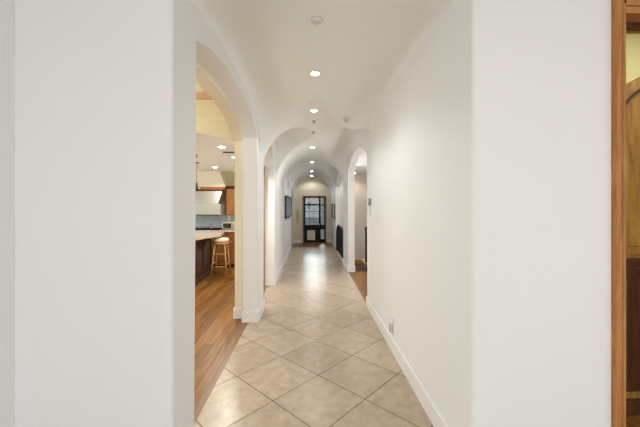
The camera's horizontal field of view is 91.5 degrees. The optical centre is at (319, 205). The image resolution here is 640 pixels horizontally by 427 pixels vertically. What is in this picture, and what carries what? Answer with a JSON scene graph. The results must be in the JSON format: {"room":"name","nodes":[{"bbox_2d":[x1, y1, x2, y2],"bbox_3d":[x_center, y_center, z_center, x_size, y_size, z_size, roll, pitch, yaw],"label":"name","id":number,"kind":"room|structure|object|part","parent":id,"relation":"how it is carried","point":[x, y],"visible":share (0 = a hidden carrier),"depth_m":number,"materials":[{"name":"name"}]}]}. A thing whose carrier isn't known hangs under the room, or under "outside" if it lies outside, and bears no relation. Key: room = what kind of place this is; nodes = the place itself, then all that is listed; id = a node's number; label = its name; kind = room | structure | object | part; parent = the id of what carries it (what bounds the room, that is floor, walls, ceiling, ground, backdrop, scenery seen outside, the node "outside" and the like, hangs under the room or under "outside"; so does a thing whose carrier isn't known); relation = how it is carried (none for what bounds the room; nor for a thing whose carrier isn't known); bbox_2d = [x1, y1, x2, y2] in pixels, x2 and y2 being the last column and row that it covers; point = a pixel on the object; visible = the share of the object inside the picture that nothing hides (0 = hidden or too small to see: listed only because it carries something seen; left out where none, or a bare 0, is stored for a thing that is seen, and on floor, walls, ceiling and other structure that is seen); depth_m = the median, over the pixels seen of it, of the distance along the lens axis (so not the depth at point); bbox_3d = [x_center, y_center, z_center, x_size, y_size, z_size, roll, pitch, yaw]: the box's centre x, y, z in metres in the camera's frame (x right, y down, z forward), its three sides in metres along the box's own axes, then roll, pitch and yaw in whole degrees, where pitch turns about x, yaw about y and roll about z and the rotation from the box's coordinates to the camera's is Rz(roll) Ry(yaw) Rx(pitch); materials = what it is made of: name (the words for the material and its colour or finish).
{"room":"house hallway","nodes":[
{"label":"house hallway","id":0,"kind":"room"},
{"bbox_2d":[0,0,14,426],"bbox_3d":[-1.473,-0.100,-1.068,0.150,3.200,5.155,0,0,-2],"label":"wall","id":1,"kind":"structure","parent":0,"point":[7,7],"depth_m":1.47,"materials":[{"name":"white paint"}]},
{"bbox_2d":[15,0,132,426],"bbox_3d":[-1.334,-0.100,1.590,0.830,3.200,0.150,0,0,-2],"label":"wall","id":2,"kind":"structure","parent":0,"point":[74,58],"depth_m":1.52,"materials":[{"name":"white paint"}]},
{"bbox_2d":[196,82,204,91],"bbox_3d":[-3.093,-1.590,2.857,3.990,0.060,2.900,0,0,-2],"label":"ceiling","id":3,"kind":"structure","parent":0,"point":[199,88],"depth_m":4.14,"materials":[{"name":"beige paint"}]},
{"bbox_2d":[196,171,228,186],"bbox_3d":[-3.242,-0.665,7.895,1.800,0.407,0.420,0,0,-2],"label":"wall","id":4,"kind":"structure","parent":0,"point":[203,178],"depth_m":7.77,"materials":[{"name":"beige paint"}]},
{"bbox_2d":[198,187,225,190],"bbox_3d":[-3.242,-0.432,7.830,1.795,0.065,0.530,0,0,-2],"label":"mantel shelf","id":5,"kind":"object","parent":4,"relation":"attached to","point":[200,188],"visible":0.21,"depth_m":7.62,"materials":[{"name":"brown wood"}]},
{"bbox_2d":[133,0,293,426],"bbox_3d":[-0.991,-0.100,7.076,0.190,3.200,11.095,0,0,-2],"label":"wall","id":6,"kind":"structure","parent":0,"point":[169,36],"depth_m":1.57,"materials":[{"name":"white paint"}]},
{"bbox_2d":[233,240,293,322],"bbox_3d":[-1.262,1.430,7.059,0.766,0.140,11.111,0,0,-2],"label":"baseboard","id":7,"kind":"structure","parent":6,"relation":"attached to","point":[247,317],"depth_m":4.14,"materials":[{"name":"white wood"}]},
{"bbox_2d":[264,166,264,285],"bbox_3d":[-1.056,0.375,5.863,0.035,2.250,0.020,0,0,-2],"label":"trim","id":8,"kind":"structure","parent":6,"relation":"attached to","point":[264,166],"depth_m":5.85,"materials":[{"name":"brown wood"}]},
{"bbox_2d":[285,195,291,218],"bbox_3d":[-0.939,0.030,9.326,0.050,0.620,2.300,0,0,-2],"label":"framed picture","id":9,"kind":"object","parent":6,"relation":"attached to","point":[288,200],"visible":1,"depth_m":9.11,"materials":[{"name":"black paint"}]},
{"bbox_2d":[196,132,234,172],"bbox_3d":[-3.174,-0.877,5.491,3.990,0.015,5.230,0,0,-2],"label":"ceiling","id":10,"kind":"structure","parent":0,"point":[209,156],"depth_m":5.27,"materials":[{"name":"white paint"}]},
{"bbox_2d":[196,99,234,141],"bbox_3d":[-3.116,-1.285,3.592,3.990,0.830,1.430,0,0,-2],"label":"wall","id":11,"kind":"structure","parent":0,"point":[204,108],"depth_m":4.28,"materials":[{"name":"beige paint"}]},
{"bbox_2d":[196,92,211,99],"bbox_3d":[-3.136,-1.522,4.266,3.990,0.075,0.080,0,0,-2],"label":"trim","id":12,"kind":"structure","parent":11,"relation":"attached to","point":[199,95],"depth_m":4.30,"materials":[{"name":"brown wood"}]},
{"bbox_2d":[196,118,225,119],"bbox_3d":[-3.137,-1.212,4.294,3.990,0.025,0.025,0,0,-2],"label":"trim","id":13,"kind":"structure","parent":11,"relation":"attached to","point":[196,118],"depth_m":4.33,"materials":[{"name":"beige paint"}]},
{"bbox_2d":[196,60,242,307],"bbox_3d":[-1.156,-0.100,7.093,0.140,3.200,11.050,0,0,-2],"label":"wall","id":14,"kind":"structure","parent":0,"point":[204,79],"depth_m":4.16,"materials":[{"name":"beige paint"}]},
{"bbox_2d":[224,173,234,191],"bbox_3d":[-3.256,-0.100,8.180,3.990,3.200,0.150,0,0,-2],"label":"wall","id":15,"kind":"structure","parent":0,"point":[230,177],"depth_m":8.13,"materials":[{"name":"beige paint"}]},
{"bbox_2d":[195,191,225,214],"bbox_3d":[-3.058,-0.068,7.761,1.360,0.585,0.700,0,0,-2],"label":"range hood","id":16,"kind":"object","parent":15,"relation":"attached to","point":[206,202],"visible":0.34,"depth_m":7.45,"materials":[{"name":"metal"}]},
{"bbox_2d":[195,215,234,227],"bbox_3d":[-3.238,0.390,8.098,2.420,0.380,0.015,0,0,-2],"label":"backsplash","id":17,"kind":"structure","parent":15,"relation":"attached to","point":[201,221],"depth_m":8.10,"materials":[{"name":"tile"}]},
{"bbox_2d":[226,186,234,215],"bbox_3d":[-2.183,-0.125,7.937,0.320,0.730,0.400,0,0,-2],"label":"upper cabinet","id":18,"kind":"object","parent":15,"relation":"attached to","point":[230,190],"visible":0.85,"depth_m":7.79,"materials":[{"name":"brown wood"}]},
{"bbox_2d":[294,176,330,242],"bbox_3d":[-0.302,-0.100,12.722,1.930,3.200,0.150,0,0,-2],"label":"wall","id":19,"kind":"structure","parent":0,"point":[308,186],"depth_m":12.64,"materials":[{"name":"paint"}]},
{"bbox_2d":[304,197,319,241],"bbox_3d":[-0.322,0.555,12.642,0.645,1.830,0.098,0,0,-2],"label":"door","id":20,"kind":"structure","parent":19,"relation":"in","point":[311,232],"depth_m":12.65,"materials":[{"name":"black paint"}]},
{"bbox_3d":[-0.361,1.180,12.665,0.330,0.400,0.020,0,0,-2],"label":"pale panel","id":21,"kind":"part","parent":20,"relation":"part of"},
{"bbox_2d":[294,240,330,242],"bbox_3d":[-0.300,1.430,12.639,1.530,0.140,0.016,0,0,-2],"label":"baseboard","id":22,"kind":"structure","parent":19,"relation":"attached to","point":[295,241],"depth_m":12.62,"materials":[{"name":"white wood"}]},
{"bbox_2d":[303,196,325,242],"bbox_3d":[-0.223,0.547,12.669,0.935,1.905,0.160,0,0,-2],"label":"trim","id":23,"kind":"structure","parent":19,"relation":"attached to","point":[303,196],"depth_m":12.61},
{"bbox_2d":[320,197,324,241],"bbox_3d":[0.099,0.555,12.681,0.200,1.830,0.045,0,0,-2],"label":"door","id":24,"kind":"structure","parent":19,"relation":"in","point":[321,226],"depth_m":12.66,"materials":[{"name":"black paint"}]},
{"bbox_2d":[193,0,457,195],"bbox_3d":[-0.132,-0.890,7.129,1.530,0.981,11.040,0,0,-2],"label":"ceiling","id":25,"kind":"structure","parent":0,"point":[359,48],"depth_m":2.71,"materials":[{"name":"paint"}]},
{"bbox_2d":[310,70,320,75],"bbox_3d":[-0.043,-1.197,2.810,0.103,0.013,0.103,0,0,-2],"label":"recessed light","id":26,"kind":"object","parent":25,"relation":"in","point":[314,72],"visible":1,"depth_m":2.80,"materials":[{"name":"white plastic"}]},
{"bbox_2d":[311,16,322,24],"bbox_3d":[-0.021,-1.192,2.010,0.076,0.019,0.076,0,0,-2],"label":"smoke detector","id":27,"kind":"object","parent":25,"relation":"attached to","point":[316,20],"visible":1,"depth_m":1.99,"materials":[{"name":"white plastic"}]},
{"bbox_2d":[340,174,366,259],"bbox_3d":[1.724,0.450,10.732,2.100,3.300,0.150,0,0,-2],"label":"wall","id":28,"kind":"structure","parent":0,"point":[360,179],"depth_m":10.65,"materials":[{"name":"beige paint"}]},
{"bbox_2d":[355,263,361,270],"bbox_3d":[1.740,2.025,8.907,1.980,0.150,3.500,0,0,-2],"label":"floor","id":29,"kind":"structure","parent":0,"point":[358,266],"depth_m":9.97,"materials":[{"name":"brown wood"}]},
{"bbox_2d":[361,259,366,271],"bbox_3d":[1.563,1.375,7.481,1.080,1.149,0.580,0,0,-2],"label":"wooden staircase","id":30,"kind":"structure","parent":29,"relation":"on","point":[364,265],"depth_m":7.36,"materials":[{"name":"brown wood"}]},
{"bbox_2d":[364,227,366,262],"bbox_3d":[1.541,0.585,7.220,1.044,1.448,0.044,0,0,-2],"label":"stair railing","id":31,"kind":"object","parent":30,"relation":"on","point":[365,228],"visible":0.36,"depth_m":7.19,"materials":[{"name":"black metal"}]},
{"bbox_2d":[355,151,366,173],"bbox_3d":[1.646,-1.130,7.554,1.750,0.100,6.200,0,0,-2],"label":"ceiling","id":32,"kind":"structure","parent":0,"point":[360,169],"depth_m":8.32,"materials":[{"name":"white paint"}]},
{"bbox_2d":[331,0,500,426],"bbox_3d":[0.708,-0.100,7.155,0.150,3.200,11.040,0,0,-2],"label":"wall","id":33,"kind":"structure","parent":0,"point":[433,148],"depth_m":2.00,"materials":[{"name":"white paint"}]},
{"bbox_2d":[331,240,447,426],"bbox_3d":[0.995,1.430,7.146,0.756,0.140,11.036,0,0,-2],"label":"baseboard","id":34,"kind":"structure","parent":33,"relation":"attached to","point":[433,414],"depth_m":2.68,"materials":[{"name":"white wood"}]},
{"bbox_2d":[391,317,393,334],"bbox_3d":[0.747,1.238,3.219,0.010,0.165,0.080,0,0,-2],"label":"wall outlet","id":35,"kind":"object","parent":33,"relation":"attached to","point":[392,319],"visible":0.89,"depth_m":3.20,"materials":[{"name":"white plastic"}]},
{"bbox_2d":[389,322,391,332],"bbox_3d":[0.729,1.252,3.221,0.027,0.105,0.050,0,0,-2],"label":"plug","id":36,"kind":"object","parent":35,"relation":"attached to","point":[390,323],"visible":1,"depth_m":3.20,"materials":[{"name":"white plastic"}]},
{"bbox_2d":[194,243,639,426],"bbox_3d":[-0.540,1.550,4.586,9.200,0.100,16.400,0,0,-2],"label":"floor","id":37,"kind":"structure","parent":0,"point":[316,355],"depth_m":3.09,"materials":[{"name":"tile"}]},
{"bbox_2d":[195,232,223,284],"bbox_3d":[-2.811,1.042,5.742,1.530,0.915,2.650,0,0,-2],"label":"kitchen island","id":38,"kind":"object","parent":37,"relation":"on","point":[203,240],"visible":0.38,"depth_m":6.30,"materials":[{"name":"brown wood"}]},
{"bbox_3d":[-2.366,1.005,5.731,0.018,0.690,2.360,0,0,-2],"label":"panel moulding","id":39,"kind":"part","parent":38,"relation":"part of","materials":[{"name":"brown wood"}]},
{"bbox_2d":[195,232,223,239],"bbox_3d":[-2.811,0.610,5.742,1.530,0.050,2.650,0,0,-2],"label":"island countertop","id":40,"kind":"structure","parent":38,"relation":"on","point":[198,235],"depth_m":6.40,"materials":[{"name":"stone"}]},
{"bbox_2d":[212,232,228,267],"bbox_3d":[-2.489,1.064,7.803,0.496,0.872,0.610,0,0,-2],"label":"base cabinet","id":41,"kind":"object","parent":37,"relation":"on","point":[221,258],"visible":0.21,"depth_m":7.53,"materials":[{"name":"brown wood"}]},
{"bbox_3d":[-2.481,1.110,7.536,0.480,0.580,0.020,0,0,-2],"label":"door","id":42,"kind":"part","parent":41,"relation":"part of","materials":[{"name":"brown wood"}]},
{"bbox_2d":[210,237,231,278],"bbox_3d":[-2.092,1.085,6.599,0.357,0.834,0.357,0,0,-2],"label":"bar stool","id":43,"kind":"object","parent":37,"relation":"on","point":[220,240],"visible":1,"depth_m":6.48,"materials":[{"name":"brown wood"}]},
{"bbox_3d":[-2.218,1.150,6.463,0.034,0.704,0.123,0,0,41],"label":"leg","id":44,"kind":"part","parent":43,"relation":"part of","materials":[{"name":"brown wood"}]},
{"bbox_3d":[-2.228,1.150,6.726,0.123,0.704,0.034,0,0,41],"label":"leg","id":45,"kind":"part","parent":43,"relation":"part of","materials":[{"name":"brown wood"}]},
{"bbox_2d":[213,237,228,242],"bbox_3d":[-2.092,0.716,6.599,0.336,0.095,0.336,0,0,-2],"label":"cushion","id":46,"kind":"object","parent":43,"relation":"on","point":[220,239],"depth_m":6.48,"materials":[{"name":"white fabric"}]},
{"bbox_3d":[-1.958,1.150,6.471,0.034,0.704,0.123,0,0,-45],"label":"leg","id":47,"kind":"part","parent":43,"relation":"part of","materials":[{"name":"brown wood"}]},
{"bbox_3d":[-1.963,1.150,6.734,0.123,0.704,0.034,0,0,-45],"label":"leg","id":48,"kind":"part","parent":43,"relation":"part of","materials":[{"name":"brown wood"}]},
{"bbox_2d":[194,286,267,422],"bbox_3d":[-1.039,1.549,6.524,0.080,0.102,9.595,0,0,-2],"label":"trim","id":49,"kind":"structure","parent":37,"relation":"on","point":[201,400],"depth_m":2.77,"materials":[{"name":"brown wood"}]},
{"bbox_2d":[228,232,234,266],"bbox_3d":[-2.149,1.064,7.813,0.176,0.872,0.610,0,0,-2],"label":"base cabinet","id":50,"kind":"object","parent":37,"relation":"on","point":[231,235],"visible":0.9,"depth_m":7.54,"materials":[{"name":"brown wood"}]},
{"bbox_3d":[-2.141,0.720,7.546,0.160,0.160,0.020,0,0,-2],"label":"drawer","id":51,"kind":"part","parent":50,"relation":"part of","materials":[{"name":"brown wood"}]},
{"bbox_3d":[-2.141,1.110,7.546,0.160,0.580,0.020,0,0,-2],"label":"door","id":52,"kind":"part","parent":50,"relation":"part of","materials":[{"name":"brown wood"}]},
{"bbox_2d":[626,77,639,415],"bbox_3d":[2.585,0.246,2.510,1.160,2.507,0.560,0,0,-2],"label":"wooden armoire","id":53,"kind":"object","parent":37,"relation":"on","point":[632,87],"visible":0.21,"depth_m":2.24,"materials":[{"name":"brown wood"}]},
{"bbox_3d":[2.592,0.415,2.262,1.120,0.070,0.035,0,0,-2],"label":"waist rail","id":54,"kind":"part","parent":53,"relation":"part of","materials":[{"name":"brown wood"}]},
{"bbox_3d":[2.360,-0.055,2.261,0.445,0.810,0.021,0,0,-2],"label":"door","id":55,"kind":"part","parent":53,"relation":"part of","materials":[{"name":"brown wood"}]},
{"bbox_3d":[2.360,-0.055,2.247,0.325,0.690,0.009,0,0,-2],"label":"raised panel","id":56,"kind":"part","parent":53,"relation":"part of","materials":[{"name":"brown wood"}]},
{"bbox_3d":[2.360,0.900,2.261,0.445,0.880,0.021,0,0,-2],"label":"door","id":57,"kind":"part","parent":53,"relation":"part of","materials":[{"name":"brown wood"}]},
{"bbox_3d":[2.360,0.900,2.247,0.325,0.760,0.009,0,0,-2],"label":"raised panel","id":58,"kind":"part","parent":53,"relation":"part of","materials":[{"name":"brown wood"}]},
{"bbox_3d":[2.592,-0.275,2.274,0.990,1.310,0.013,0,0,-2],"label":"dark groove moulding","id":59,"kind":"part","parent":53,"relation":"part of","materials":[{"name":"brown wood"}]},
{"bbox_3d":[2.592,0.197,2.265,1.144,2.407,0.030,0,0,-2],"label":"arch moulding","id":60,"kind":"part","parent":53,"relation":"part of","materials":[{"name":"brown wood"}]},
{"bbox_3d":[-4.113,1.064,7.753,0.546,0.872,0.610,0,0,-2],"label":"base cabinet","id":61,"kind":"object","parent":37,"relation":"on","visible":0},
{"bbox_2d":[195,229,234,231],"bbox_3d":[-3.238,0.606,7.775,2.400,0.038,0.620,0,0,-2],"label":"countertop","id":62,"kind":"structure","parent":61,"relation":"on","point":[223,230],"depth_m":7.49,"materials":[{"name":"stone"}]},
{"bbox_2d":[195,228,221,229],"bbox_3d":[-3.038,0.567,7.761,1.200,0.038,0.500,0,0,-2],"label":"cooktop","id":63,"kind":"object","parent":62,"relation":"in","point":[195,228],"visible":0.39,"depth_m":7.63,"materials":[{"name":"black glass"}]},
{"bbox_2d":[222,222,234,229],"bbox_3d":[-2.251,0.493,7.791,0.305,0.186,0.328,0,0,-2],"label":"microwave","id":64,"kind":"object","parent":62,"relation":"on","point":[225,225],"visible":0.78,"depth_m":7.63,"materials":[{"name":"metal"}]},
{"bbox_3d":[0.640,1.550,9.899,0.158,0.100,5.550,0,0,-2],"label":"trim","id":65,"kind":"structure","parent":37,"relation":"attached to","visible":0},
{"bbox_2d":[336,224,342,258],"bbox_3d":[0.597,1.038,9.322,0.042,0.921,2.364,0,0,-2],"label":"guard","id":66,"kind":"object","parent":65,"relation":"on","point":[339,230],"visible":0.83,"depth_m":9.29,"materials":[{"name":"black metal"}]},
{"bbox_2d":[501,0,610,426],"bbox_3d":[2.223,-0.100,1.754,2.550,3.200,0.150,0,0,-2],"label":"wall","id":67,"kind":"structure","parent":0,"point":[556,54],"depth_m":1.65,"materials":[{"name":"white paint"}]},
{"bbox_2d":[611,0,639,426],"bbox_3d":[2.076,0.190,1.744,1.063,2.620,0.200,0,0,-2],"label":"door frame","id":68,"kind":"structure","parent":67,"relation":"in","point":[622,11],"depth_m":1.64,"materials":[{"name":"brown wood"}]},
{"bbox_2d":[626,22,639,30],"bbox_3d":[2.068,-1.002,1.754,0.900,0.025,0.040,0,0,-2],"label":"door frame","id":69,"kind":"structure","parent":67,"relation":"attached to","point":[630,26],"depth_m":1.72,"materials":[{"name":"brown wood"}]},
{"bbox_2d":[626,33,639,82],"bbox_3d":[2.513,-0.100,2.893,3.200,3.200,0.130,0,0,-2],"label":"wall","id":70,"kind":"structure","parent":0,"point":[632,40],"depth_m":2.84,"materials":[{"name":"yellow paint"}]},
{"bbox_3d":[-0.560,1.600,18.391,12.000,0.100,11.200,0,0,-2],"label":"patio","id":71,"kind":"object","parent":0,"visible":0},
{"bbox_2d":[305,199,323,230],"bbox_3d":[-0.583,0.550,19.141,12.000,2.100,0.300,0,0,-2],"label":"window","id":72,"kind":"structure","parent":71,"relation":"on","point":[314,216],"depth_m":19.00,"materials":[{"name":"clear glass"}]}
]}

